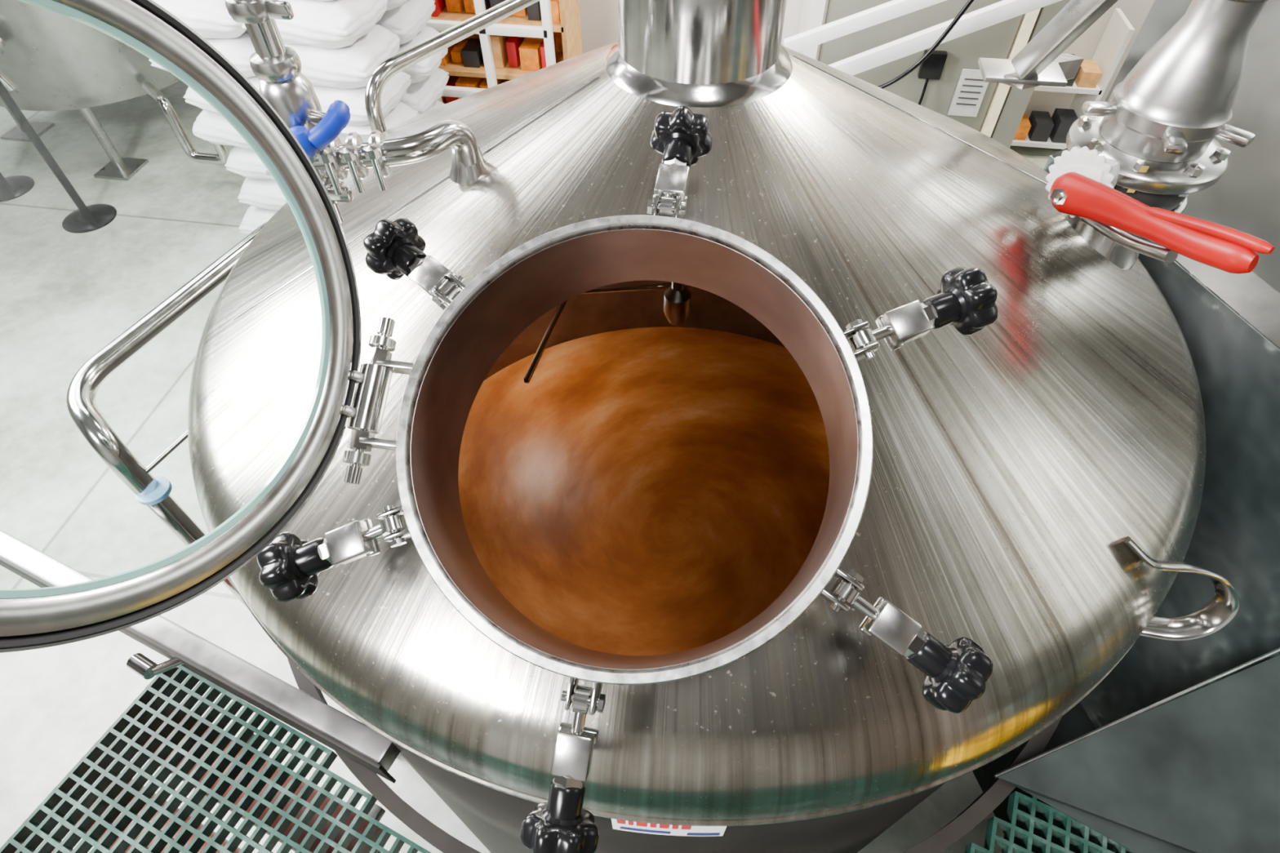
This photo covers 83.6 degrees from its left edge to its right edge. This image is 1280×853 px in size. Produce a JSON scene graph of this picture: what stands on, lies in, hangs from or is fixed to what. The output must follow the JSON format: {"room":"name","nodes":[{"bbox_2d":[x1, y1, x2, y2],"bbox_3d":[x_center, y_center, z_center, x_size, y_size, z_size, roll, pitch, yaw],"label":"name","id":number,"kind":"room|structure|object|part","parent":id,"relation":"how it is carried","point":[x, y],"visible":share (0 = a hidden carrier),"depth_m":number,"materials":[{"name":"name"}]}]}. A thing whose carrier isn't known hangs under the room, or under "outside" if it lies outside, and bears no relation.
{"room":"processing plant","nodes":[
{"label":"processing plant","id":0,"kind":"room"},
{"bbox_2d":[0,80,1061,852],"bbox_3d":[-2.527,-0.505,4.143,12.200,0.100,13.000,7,51,6],"label":"floor","id":1,"kind":"structure","parent":0,"point":[65,295],"depth_m":3.69,"materials":[{"name":"concrete"}]},
{"bbox_2d":[0,172,34,201],"bbox_3d":[-4.477,-2.001,4.684,0.330,1.000,0.330,7,51,6],"label":"stanchion post","id":2,"kind":"object","parent":1,"relation":"on","point":[13,187],"visible":1,"depth_m":5.03,"materials":[{"name":"black metal"}]},
{"bbox_3d":[-4.477,-2.008,4.677,0.070,0.980,0.070,7,51,6],"label":"post","id":3,"kind":"part","parent":2,"relation":"part of","materials":[{"name":"black plastic"}]},
{"bbox_2d":[0,80,116,233],"bbox_3d":[-3.716,-1.723,4.448,0.330,1.000,0.330,7,51,6],"label":"stanchion post","id":4,"kind":"object","parent":1,"relation":"on","point":[90,218],"visible":1,"depth_m":4.71,"materials":[{"name":"black metal"}]},
{"bbox_3d":[-3.716,-1.729,4.441,0.070,0.980,0.070,7,51,6],"label":"post","id":5,"kind":"part","parent":4,"relation":"part of","materials":[{"name":"black plastic"}]},
{"bbox_2d":[0,0,229,181],"bbox_3d":[-3.799,-3.610,4.131,2.215,3.900,1.959,7,51,6],"label":"tank","id":6,"kind":"object","parent":1,"relation":"on","point":[50,60],"visible":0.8,"depth_m":4.69,"materials":[{"name":"silver metal"}]},
{"bbox_3d":[-4.769,-2.464,5.377,0.070,0.510,0.070,7,51,6],"label":"tank leg","id":7,"kind":"part","parent":6,"relation":"part of","materials":[{"name":"silver metal"}]},
{"bbox_3d":[-4.767,-2.301,5.573,0.260,0.020,0.260,7,51,6],"label":"foot plate","id":8,"kind":"part","parent":6,"relation":"part of","materials":[{"name":"silver metal"}]},
{"bbox_3d":[-4.009,-3.801,4.109,1.760,3.620,1.760,7,51,6],"label":"tank","id":9,"kind":"part","parent":6,"relation":"part of","materials":[{"name":"silver metal"}]},
{"bbox_3d":[-3.780,-2.044,5.021,0.070,0.510,0.070,7,51,6],"label":"tank leg","id":10,"kind":"part","parent":6,"relation":"part of","materials":[{"name":"silver metal"}]},
{"bbox_3d":[-3.779,-1.881,5.217,0.260,0.020,0.260,7,51,6],"label":"foot plate","id":11,"kind":"part","parent":6,"relation":"part of","materials":[{"name":"silver metal"}]},
{"bbox_2d":[0,529,399,783],"bbox_3d":[-1.145,0.819,2.003,1.564,1.543,0.103,19,53,16],"label":"metal beam","id":12,"kind":"structure","parent":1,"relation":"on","point":[321,722],"depth_m":1.31,"materials":[{"name":"silver metal"}]},
{"bbox_2d":[66,221,401,758],"bbox_3d":[-0.895,0.345,2.145,0.206,1.871,0.739,7,51,6],"label":"handrail","id":13,"kind":"object","parent":1,"relation":"on","point":[151,491],"visible":0.74,"depth_m":1.34,"materials":[{"name":"silver metal"}]},
{"bbox_2d":[149,0,448,234],"bbox_3d":[-1.738,-1.727,3.962,1.444,1.733,1.403,7,51,6],"label":"sacks","id":14,"kind":"object","parent":1,"relation":"on","point":[339,44],"visible":0.34,"depth_m":3.62,"materials":[{"name":"white fabric"}]},
{"bbox_2d":[364,0,539,132],"bbox_3d":[-0.232,-0.710,2.920,0.038,2.019,1.590,27,56,21],"label":"handrail","id":15,"kind":"object","parent":1,"relation":"on","point":[385,70],"visible":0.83,"depth_m":1.84,"materials":[{"name":"silver metal"}]},
{"bbox_2d":[473,0,497,88],"bbox_3d":[-0.945,-2.452,4.254,0.050,2.200,0.050,7,51,6],"label":"mullion","id":16,"kind":"object","parent":1,"relation":"on","point":[479,5],"visible":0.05,"depth_m":4.41,"materials":[{"name":"white paint"}]},
{"bbox_2d":[429,0,582,103],"bbox_3d":[-1.089,-2.828,4.567,1.330,2.200,0.420,7,51,6],"label":"shelving","id":17,"kind":"object","parent":1,"relation":"on","point":[513,56],"visible":0.34,"depth_m":4.75,"materials":[{"name":"brown wood"}]},
{"bbox_3d":[-1.090,-2.718,4.684,1.300,0.030,0.400,7,51,6],"label":"shelf","id":18,"kind":"part","parent":17,"relation":"part of","materials":[{"name":"brown wood"}]},
{"bbox_3d":[-1.088,-2.513,4.930,1.300,0.030,0.400,7,51,6],"label":"shelf","id":19,"kind":"part","parent":17,"relation":"part of","materials":[{"name":"brown wood"}]},
{"bbox_3d":[-1.058,-2.979,4.693,1.300,2.200,0.020,7,51,6],"label":"shelf","id":20,"kind":"part","parent":17,"relation":"part of","materials":[{"name":"white wood"}]},
{"bbox_3d":[-0.449,-2.743,4.493,0.030,2.200,0.400,7,51,6],"label":"shelf","id":21,"kind":"part","parent":17,"relation":"part of","materials":[{"name":"brown wood"}]},
{"bbox_2d":[539,0,555,66],"bbox_3d":[-0.550,-2.405,4.212,0.050,2.200,0.050,7,51,6],"label":"mullion","id":22,"kind":"object","parent":1,"relation":"on","point":[545,8],"visible":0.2,"depth_m":4.25,"materials":[{"name":"white paint"}]},
{"bbox_2d":[0,658,1134,852],"bbox_3d":[0.177,1.109,1.836,2.750,1.360,3.280,20,53,16],"label":"metal grating","id":23,"kind":"structure","parent":1,"relation":"on","point":[69,791],"depth_m":1.32,"materials":[{"name":"metal"}]},
{"bbox_2d":[187,0,1239,852],"bbox_3d":[0.078,-0.876,0.598,1.822,5.800,1.903,7,51,6],"label":"tank","id":24,"kind":"object","parent":1,"relation":"on","point":[759,453],"visible":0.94,"depth_m":0.95,"materials":[{"name":"metal"}]},
{"bbox_2d":[0,0,363,653],"bbox_3d":[-0.449,-0.097,0.571,0.205,0.509,0.541,17,52,14],"label":"lid","id":25,"kind":"object","parent":24,"relation":"attached to","point":[31,619],"visible":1,"depth_m":0.67,"materials":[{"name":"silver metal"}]},
{"bbox_3d":[-0.317,-0.015,0.793,0.026,0.028,0.012,-23,54,-17],"label":"arm","id":26,"kind":"part","parent":25,"relation":"part of","materials":[{"name":"silver metal"}]},
{"bbox_3d":[-0.311,-0.054,0.801,0.026,0.028,0.012,-23,54,-17],"label":"arm","id":27,"kind":"part","parent":25,"relation":"part of","materials":[{"name":"silver metal"}]},
{"bbox_3d":[-0.382,0.154,0.780,0.049,0.075,0.075,-10,51,-8],"label":"star knob","id":28,"kind":"part","parent":24,"relation":"part of","materials":[{"name":"black plastic"}]},
{"bbox_2d":[225,0,485,223],"bbox_3d":[-0.347,-1.438,-0.288,0.273,3.513,0.110,-26,55,-20],"label":"valve","id":29,"kind":"object","parent":24,"relation":"on","point":[277,66],"visible":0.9,"depth_m":0.90,"materials":[{"name":"silver metal"}]},
{"bbox_3d":[-0.407,-0.387,0.898,0.068,0.020,0.020,21,53,17],"label":"valve stem","id":30,"kind":"part","parent":29,"relation":"part of","materials":[{"name":"silver metal"}]},
{"bbox_3d":[-0.438,-0.349,0.967,0.033,0.095,0.033,7,51,6],"label":"dead leg","id":31,"kind":"part","parent":29,"relation":"part of","materials":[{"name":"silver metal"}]},
{"bbox_3d":[-0.384,-0.372,0.886,0.031,0.045,0.066,31,57,23],"label":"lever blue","id":32,"kind":"part","parent":29,"relation":"part of","materials":[{"name":"plastic"}]},
{"bbox_3d":[-0.296,-0.216,0.865,0.034,0.075,0.075,36,59,26],"label":"star knob","id":33,"kind":"part","parent":24,"relation":"part of","materials":[{"name":"black plastic"}]},
{"bbox_3d":[-0.077,0.398,0.703,0.076,0.072,0.060,7,51,6],"label":"star knob","id":34,"kind":"part","parent":24,"relation":"part of","materials":[{"name":"black plastic"}]},
{"bbox_3d":[0.050,-0.352,0.868,0.076,0.075,0.046,7,51,6],"label":"star knob","id":35,"kind":"part","parent":24,"relation":"part of","materials":[{"name":"black plastic"}]},
{"bbox_3d":[0.311,0.245,0.704,0.048,0.075,0.075,26,55,20],"label":"star knob","id":36,"kind":"part","parent":24,"relation":"part of","materials":[{"name":"black plastic"}]},
{"bbox_3d":[0.359,-0.138,0.784,0.039,0.076,0.074,-16,52,-13],"label":"star knob","id":37,"kind":"part","parent":24,"relation":"part of","materials":[{"name":"black plastic"}]},
{"bbox_2d":[1045,0,1274,273],"bbox_3d":[0.764,-1.420,-0.144,0.252,3.770,0.454,19,53,15],"label":"valve","id":38,"kind":"object","parent":24,"relation":"attached to","point":[1128,170],"visible":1,"depth_m":1.06,"materials":[{"name":"silver metal"}]},
{"bbox_3d":[0.695,-0.386,1.134,0.007,0.112,0.112,-24,54,-19],"label":"notched ratchet plate","id":39,"kind":"part","parent":38,"relation":"part of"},
{"bbox_3d":[0.739,-0.290,1.081,0.030,0.054,0.164,-13,51,-10],"label":"lever","id":40,"kind":"part","parent":38,"relation":"part of","materials":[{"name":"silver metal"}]},
{"bbox_3d":[0.735,-0.295,1.046,0.042,0.106,0.313,-20,53,-15],"label":"lever plate","id":41,"kind":"part","parent":38,"relation":"part of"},
{"bbox_3d":[0.696,0.222,0.945,0.155,0.126,0.073,20,53,16],"label":"lifting handle","id":42,"kind":"part","parent":24,"relation":"part of","materials":[{"name":"silver metal"}]},
{"bbox_2d":[783,0,1061,88],"bbox_3d":[1.465,-1.522,3.609,1.575,2.035,0.355,7,51,6],"label":"stair railing","id":43,"kind":"object","parent":1,"relation":"on","point":[962,24],"visible":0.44,"depth_m":3.31,"materials":[{"name":"white metal"}]},
{"bbox_2d":[977,0,1118,89],"bbox_3d":[0.933,-0.329,2.129,0.348,2.784,0.747,7,51,6],"label":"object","id":44,"kind":"object","parent":1,"relation":"on","point":[1041,62],"visible":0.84,"depth_m":1.50,"materials":[{"name":"silver metal"}]},
{"bbox_3d":[0.838,-0.779,1.572,0.170,0.012,0.100,7,51,6],"label":"bracket plate","id":45,"kind":"part","parent":44,"relation":"part of","materials":[{"name":"silver metal"}]},
{"bbox_3d":[0.989,-0.869,1.743,0.050,0.167,0.444,35,59,26],"label":"bracket arm","id":46,"kind":"part","parent":44,"relation":"part of","materials":[{"name":"silver metal"}]},
{"bbox_2d":[1010,8,1134,150],"bbox_3d":[2.760,-2.411,5.040,0.830,0.900,0.350,7,51,6],"label":"shelf unit","id":47,"kind":"object","parent":1,"relation":"on","point":[1094,75],"visible":0.35,"depth_m":4.89,"materials":[{"name":"white paint"}]},
{"bbox_3d":[2.761,-2.188,5.309,0.800,0.030,0.350,7,51,6],"label":"shelf","id":48,"kind":"part","parent":47,"relation":"part of","materials":[{"name":"white paint"}]},
{"bbox_3d":[2.759,-2.443,5.002,0.800,0.030,0.350,7,51,6],"label":"shelf","id":49,"kind":"part","parent":47,"relation":"part of","materials":[{"name":"white paint"}]},
{"bbox_3d":[3.155,-2.364,4.998,0.030,0.900,0.350,7,51,6],"label":"shelf","id":50,"kind":"part","parent":47,"relation":"part of","materials":[{"name":"white paint"}]},
{"bbox_2d":[972,0,1279,852],"bbox_3d":[1.313,0.237,1.291,1.250,3.300,2.694,7,51,6],"label":"tank","id":51,"kind":"object","parent":1,"relation":"on","point":[1176,749],"visible":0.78,"depth_m":1.33,"materials":[{"name":"metal"}]},
{"bbox_3d":[1.277,1.214,2.104,0.004,0.800,2.415,-11,51,-9],"label":"tank","id":52,"kind":"part","parent":51,"relation":"part of","materials":[{"name":"metal"}]},
{"bbox_3d":[1.272,0.608,1.373,0.004,1.100,2.415,-11,51,-9],"label":"tank","id":53,"kind":"part","parent":51,"relation":"part of","materials":[{"name":"silver metal"}]},
{"bbox_3d":[1.343,-0.206,0.424,0.004,1.400,2.415,-11,51,-9],"label":"tank","id":54,"kind":"part","parent":51,"relation":"part of","materials":[{"name":"silver metal"}]},
{"bbox_2d":[797,0,826,59],"bbox_3d":[1.071,-2.786,4.258,0.060,2.600,1.350,7,51,6],"label":"wall partition","id":55,"kind":"structure","parent":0,"point":[812,11],"depth_m":4.03,"materials":[{"name":"white paint"}]},
{"bbox_2d":[817,0,1022,131],"bbox_3d":[1.516,-2.118,3.960,1.000,2.200,0.060,7,51,6],"label":"wall","id":56,"kind":"structure","parent":55,"relation":"in","point":[995,41],"depth_m":3.94,"materials":[{"name":"beige paint"}]},
{"bbox_2d":[917,49,947,79],"bbox_3d":[1.622,-2.007,3.972,0.120,0.140,0.050,7,51,6],"label":"box","id":57,"kind":"object","parent":56,"relation":"attached to","point":[931,68],"visible":0.94,"depth_m":3.95,"materials":[{"name":"black plastic"}]},
{"bbox_2d":[918,79,928,105],"bbox_3d":[1.587,-1.816,4.164,0.066,0.403,0.036,7,51,6],"label":"cable","id":58,"kind":"object","parent":57,"relation":"attached to","point":[926,80],"visible":0.49,"depth_m":4.05,"materials":[{"name":"black plastic"}]},
{"bbox_2d":[947,68,988,116],"bbox_3d":[1.876,-1.897,4.073,0.160,0.260,0.010,7,51,6],"label":"vent","id":59,"kind":"object","parent":56,"relation":"attached to","point":[954,109],"visible":0.86,"depth_m":4.07,"materials":[{"name":"white plastic"}]},
{"bbox_2d":[955,102,976,105],"bbox_3d":[1.875,-1.853,4.115,0.110,0.007,0.004,7,51,6],"label":"slot","id":60,"kind":"object","parent":59,"relation":"attached to","point":[956,103],"depth_m":4.11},
{"bbox_2d":[958,97,978,99],"bbox_3d":[1.875,-1.876,4.088,0.110,0.007,0.004,7,51,6],"label":"slot","id":61,"kind":"object","parent":59,"relation":"attached to","point":[958,97],"depth_m":4.09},
{"bbox_2d":[960,90,980,93],"bbox_3d":[1.875,-1.898,4.061,0.110,0.007,0.004,7,51,6],"label":"slot","id":62,"kind":"object","parent":59,"relation":"attached to","point":[961,91],"depth_m":4.06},
{"bbox_2d":[962,84,982,87],"bbox_3d":[1.875,-1.920,4.034,0.110,0.007,0.004,7,51,6],"label":"slot","id":63,"kind":"object","parent":59,"relation":"attached to","point":[962,84],"depth_m":4.03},
{"bbox_2d":[964,78,983,80],"bbox_3d":[1.875,-1.943,4.007,0.110,0.007,0.004,7,51,6],"label":"slot","id":64,"kind":"object","parent":59,"relation":"attached to","point":[965,78],"depth_m":4.01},
{"bbox_2d":[578,0,1155,117],"bbox_3d":[1.189,-4.429,3.477,5.650,5.900,0.100,7,51,6],"label":"wall","id":65,"kind":"structure","parent":0,"point":[599,19],"depth_m":5.28,"materials":[{"name":"white paint"}]},
{"bbox_2d":[978,8,1040,137],"bbox_3d":[2.049,-2.054,3.903,0.050,2.200,0.120,7,51,6],"label":"door jamb","id":66,"kind":"object","parent":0,"point":[1028,20],"depth_m":4.00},
{"bbox_2d":[990,0,1070,147],"bbox_3d":[2.148,-2.042,3.893,0.120,2.200,0.100,7,51,6],"label":"wall","id":67,"kind":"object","parent":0,"point":[1016,101],"depth_m":4.07,"materials":[{"name":"beige paint"}]},
{"bbox_3d":[-1.754,-2.549,4.341,0.050,2.200,0.050,7,51,6],"label":"mullion","id":68,"kind":"object","parent":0,"visible":0},
{"bbox_2d":[441,85,487,97],"bbox_3d":[-1.159,-2.171,4.647,1.250,0.050,0.050,7,51,6],"label":"transom","id":69,"kind":"object","parent":68,"relation":"attached to","point":[449,91],"visible":0.11,"depth_m":4.63,"materials":[{"name":"white paint"}]},
{"bbox_2d":[426,19,547,38],"bbox_3d":[-1.161,-2.427,4.339,1.250,0.050,0.050,7,51,6],"label":"transom","id":70,"kind":"object","parent":68,"relation":"attached to","point":[504,29],"visible":0.31,"depth_m":4.29,"materials":[{"name":"white paint"}]}
]}

